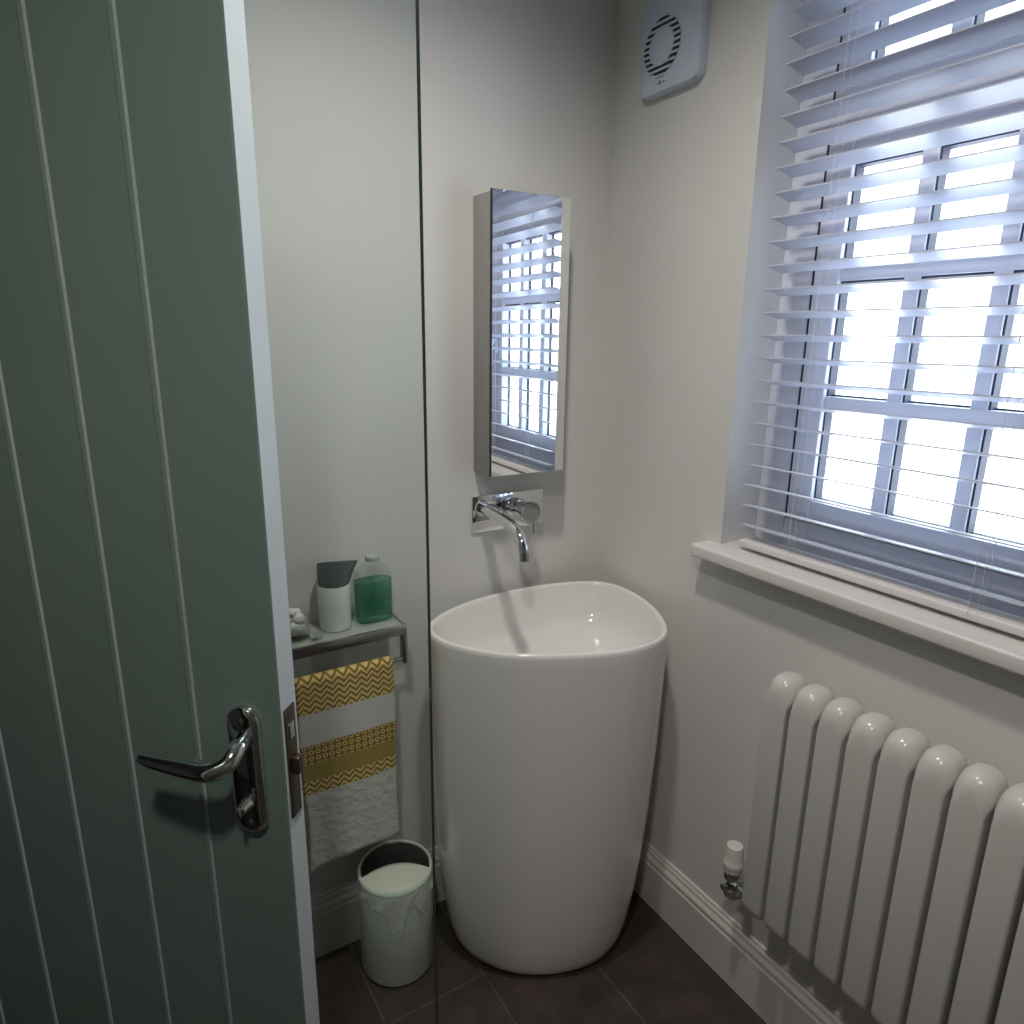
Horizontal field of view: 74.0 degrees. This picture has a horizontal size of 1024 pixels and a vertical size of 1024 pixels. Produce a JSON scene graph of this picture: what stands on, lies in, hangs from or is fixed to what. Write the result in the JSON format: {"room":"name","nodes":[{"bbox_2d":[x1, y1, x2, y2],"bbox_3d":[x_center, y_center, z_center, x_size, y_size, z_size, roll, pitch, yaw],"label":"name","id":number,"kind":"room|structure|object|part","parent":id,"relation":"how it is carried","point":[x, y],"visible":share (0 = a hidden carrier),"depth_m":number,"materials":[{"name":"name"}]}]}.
{"room":"bathroom","nodes":[
{"label":"bathroom","id":0,"kind":"room"},
{"bbox_2d":[0,0,319,1023],"bbox_3d":[-0.645,0.289,0.866,0.784,1.977,0.099,4,15,11],"label":"door leaf","id":1,"kind":"structure","parent":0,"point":[154,861],"depth_m":0.77,"materials":[{"name":"green paint"}]},
{"bbox_3d":[-0.365,0.282,0.772,0.128,0.041,0.048,-1,15,-7],"label":"lever handle","id":2,"kind":"part","parent":1,"relation":"part of","materials":[{"name":"silver metal"}]},
{"bbox_3d":[-0.316,0.308,0.811,0.043,0.170,0.010,4,15,11],"label":"handle plate","id":3,"kind":"part","parent":1,"relation":"part of","materials":[{"name":"silver metal"}]},
{"bbox_2d":[244,0,619,897],"bbox_3d":[-0.836,-0.032,1.243,2.857,2.420,0.100,-8,17,-31],"label":"wall","id":4,"kind":"structure","parent":0,"point":[517,95],"depth_m":1.47,"materials":[{"name":"paint"}]},
{"bbox_2d":[291,612,407,683],"bbox_3d":[-0.482,0.309,1.425,0.513,0.092,0.122,-8,17,-31],"label":"shelf","id":5,"kind":"object","parent":4,"relation":"attached to","point":[400,628],"visible":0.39,"depth_m":1.45,"materials":[{"name":"silver metal"}]},
{"bbox_2d":[289,608,309,639],"bbox_3d":[-0.452,0.231,1.417,0.064,0.070,0.064,-8,17,-31],"label":"jar","id":6,"kind":"object","parent":5,"relation":"on","point":[297,625],"visible":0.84,"depth_m":1.40,"materials":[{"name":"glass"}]},
{"bbox_3d":[-0.481,0.270,1.418,0.496,0.007,0.112,-8,17,-31],"label":"glass shelf","id":7,"kind":"part","parent":5,"relation":"part of","materials":[{"name":"white"}]},
{"bbox_2d":[317,582,350,632],"bbox_3d":[-0.384,0.202,1.472,0.070,0.101,0.070,-8,17,-31],"label":"canister","id":8,"kind":"object","parent":5,"relation":"on","point":[334,598],"depth_m":1.44,"materials":[{"name":"ceramic"}]},
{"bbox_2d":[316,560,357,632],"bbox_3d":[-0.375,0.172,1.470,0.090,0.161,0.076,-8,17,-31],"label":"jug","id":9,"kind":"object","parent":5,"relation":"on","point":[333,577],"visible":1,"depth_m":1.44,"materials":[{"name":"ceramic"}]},
{"bbox_2d":[294,656,398,871],"bbox_3d":[-0.359,0.554,1.504,0.215,0.463,0.044,-8,17,-31],"label":"hand towel","id":10,"kind":"object","parent":5,"relation":"hanging from","point":[346,715],"visible":0.97,"depth_m":1.49,"materials":[{"name":"fabric"}]},
{"bbox_3d":[-0.479,0.276,1.418,0.508,0.024,0.121,-8,17,-31],"label":"shelf frame","id":11,"kind":"part","parent":5,"relation":"part of","materials":[{"name":"silver metal"}]},
{"bbox_2d":[353,553,392,623],"bbox_3d":[-0.308,0.168,1.509,0.084,0.151,0.049,-8,17,-31],"label":"soap bottle","id":12,"kind":"object","parent":5,"relation":"on","point":[373,594],"visible":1,"depth_m":1.50,"materials":[{"name":"green plastic"}]},
{"bbox_2d":[310,845,444,958],"bbox_3d":[-0.444,1.018,1.701,1.574,0.168,0.018,-8,17,-31],"label":"baseboard","id":13,"kind":"structure","parent":4,"relation":"attached to","point":[335,911],"depth_m":1.70,"materials":[{"name":"paint"}]},
{"bbox_2d":[471,488,542,561],"bbox_3d":[0.045,0.028,1.629,0.208,0.111,0.217,-8,17,-31],"label":"mixer","id":14,"kind":"object","parent":4,"relation":"attached to","point":[510,511],"visible":1,"depth_m":1.66,"materials":[{"name":"silver metal"}]},
{"bbox_3d":[-0.020,0.046,1.589,0.026,0.093,0.211,-8,17,-31],"label":"spout","id":15,"kind":"part","parent":14,"relation":"part of","materials":[{"name":"silver metal"}]},
{"bbox_3d":[-0.010,-0.004,1.713,0.208,0.092,0.007,-8,17,-31],"label":"plate","id":16,"kind":"part","parent":14,"relation":"part of","materials":[{"name":"silver metal"}]},
{"bbox_3d":[0.025,-0.007,1.687,0.048,0.048,0.072,-8,17,-31],"label":"lever","id":17,"kind":"part","parent":14,"relation":"part of","materials":[{"name":"silver metal"}]},
{"bbox_2d":[473,188,570,476],"bbox_3d":[0.018,-0.398,1.572,0.200,0.612,0.095,-8,17,-31],"label":"upper cabinet","id":18,"kind":"object","parent":4,"relation":"attached to","point":[521,240],"visible":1,"depth_m":1.53,"materials":[{"name":"silver glass"}]},
{"bbox_2d":[315,890,766,1023],"bbox_3d":[-0.281,1.401,0.660,2.857,0.050,2.268,-8,17,-31],"label":"floor","id":19,"kind":"structure","parent":0,"point":[650,974],"depth_m":1.61,"materials":[{"name":"tile"}]},
{"bbox_2d":[355,840,433,986],"bbox_3d":[-0.282,0.973,1.660,0.188,0.281,0.187,-8,17,-31],"label":"waste bin","id":20,"kind":"object","parent":19,"relation":"on","point":[394,885],"visible":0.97,"depth_m":1.59,"materials":[{"name":"white plastic"}]},
{"bbox_2d":[415,0,437,1023],"bbox_3d":[-0.347,0.246,0.431,0.650,2.300,0.022,-8,17,-31],"label":"screen","id":21,"kind":"object","parent":19,"relation":"on","point":[416,1],"visible":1,"depth_m":0.53,"materials":[{"name":"clear glass"}]},
{"bbox_2d":[427,581,667,974],"bbox_3d":[0.093,0.668,1.679,0.562,0.870,0.426,-8,17,-31],"label":"basin","id":22,"kind":"object","parent":19,"relation":"on","point":[546,698],"visible":0.99,"depth_m":1.52,"materials":[{"name":"ceramic"}]},
{"bbox_2d":[594,0,1023,1023],"bbox_3d":[0.890,0.056,0.990,0.200,2.420,2.168,-8,17,-31],"label":"wall","id":23,"kind":"structure","parent":0,"point":[695,175],"depth_m":1.50,"materials":[{"name":"paint"}]},
{"bbox_2d":[641,0,711,100],"bbox_3d":[0.340,-0.999,1.433,0.029,0.196,0.176,-8,17,-31],"label":"fan","id":24,"kind":"object","parent":23,"relation":"attached to","point":[676,32],"visible":1,"depth_m":1.42,"materials":[{"name":"white plastic"}]},
{"bbox_2d":[644,15,680,75],"bbox_3d":[0.320,-0.993,1.448,0.002,0.108,0.108,-8,17,-31],"label":"vent grille","id":25,"kind":"object","parent":24,"relation":"attached to","point":[662,33],"depth_m":1.44,"materials":[{"name":"grey plastic"}]},
{"bbox_2d":[634,838,850,1023],"bbox_3d":[0.784,1.159,1.215,0.018,0.168,2.168,-8,17,-31],"label":"baseboard","id":26,"kind":"structure","parent":23,"relation":"attached to","point":[765,983],"depth_m":1.62,"materials":[{"name":"paint"}]},
{"bbox_2d":[690,540,1023,676],"bbox_3d":[0.668,0.159,1.241,0.156,0.030,0.779,-8,17,-31],"label":"window sill","id":27,"kind":"structure","parent":23,"relation":"attached to","point":[986,644],"depth_m":1.18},
{"bbox_2d":[741,671,1023,1023],"bbox_3d":[0.710,0.644,1.123,0.114,0.554,0.681,-8,17,-31],"label":"radiator","id":28,"kind":"object","parent":23,"relation":"attached to","point":[886,860],"visible":1,"depth_m":1.14,"materials":[{"name":"metal"}]},
{"bbox_2d":[720,840,743,900],"bbox_3d":[0.515,0.805,1.501,0.097,0.159,0.082,-8,17,-31],"label":"radiator valve","id":29,"kind":"object","parent":28,"relation":"attached to","point":[733,858],"visible":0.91,"depth_m":1.49,"materials":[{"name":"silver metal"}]},
{"bbox_2d":[755,0,1023,617],"bbox_3d":[0.764,-0.445,1.143,0.123,1.210,0.692,-8,17,-31],"label":"window","id":30,"kind":"structure","parent":23,"relation":"in","point":[1011,558],"depth_m":1.25,"materials":[{"name":"white plastic"}]},
{"bbox_2d":[739,0,1023,637],"bbox_3d":[0.676,-0.439,1.089,0.054,1.188,0.602,-8,17,-31],"label":"blind","id":31,"kind":"object","parent":30,"relation":"attached to","point":[954,11],"visible":1,"depth_m":1.13,"materials":[{"name":"grey"}]},
{"bbox_3d":[0.560,-0.461,1.226,0.001,1.145,0.001,-8,17,-31],"label":"ladder cord","id":32,"kind":"part","parent":31,"relation":"part of","materials":[{"name":"white fabric"}]},
{"bbox_3d":[0.567,-0.463,1.213,0.001,1.135,0.001,-8,17,-31],"label":"lift cord","id":33,"kind":"part","parent":31,"relation":"part of","materials":[{"name":"white fabric"}]},
{"bbox_3d":[0.604,-0.467,1.252,0.001,1.145,0.001,-8,17,-31],"label":"ladder cord","id":34,"kind":"part","parent":31,"relation":"part of","materials":[{"name":"white fabric"}]},
{"bbox_3d":[0.669,0.128,1.235,0.050,0.016,0.602,-8,17,-31],"label":"rail","id":35,"kind":"part","parent":31,"relation":"part of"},
{"bbox_3d":[0.737,-0.388,0.949,0.001,1.145,0.001,-8,17,-31],"label":"ladder cord","id":36,"kind":"part","parent":31,"relation":"part of","materials":[{"name":"white fabric"}]},
{"bbox_3d":[0.744,-0.389,0.936,0.001,1.135,0.001,-8,17,-31],"label":"lift cord","id":37,"kind":"part","parent":31,"relation":"part of","materials":[{"name":"white fabric"}]},
{"bbox_3d":[0.780,-0.394,0.975,0.001,1.145,0.001,-8,17,-31],"label":"ladder cord","id":38,"kind":"part","parent":31,"relation":"part of","materials":[{"name":"white fabric"}]}
]}

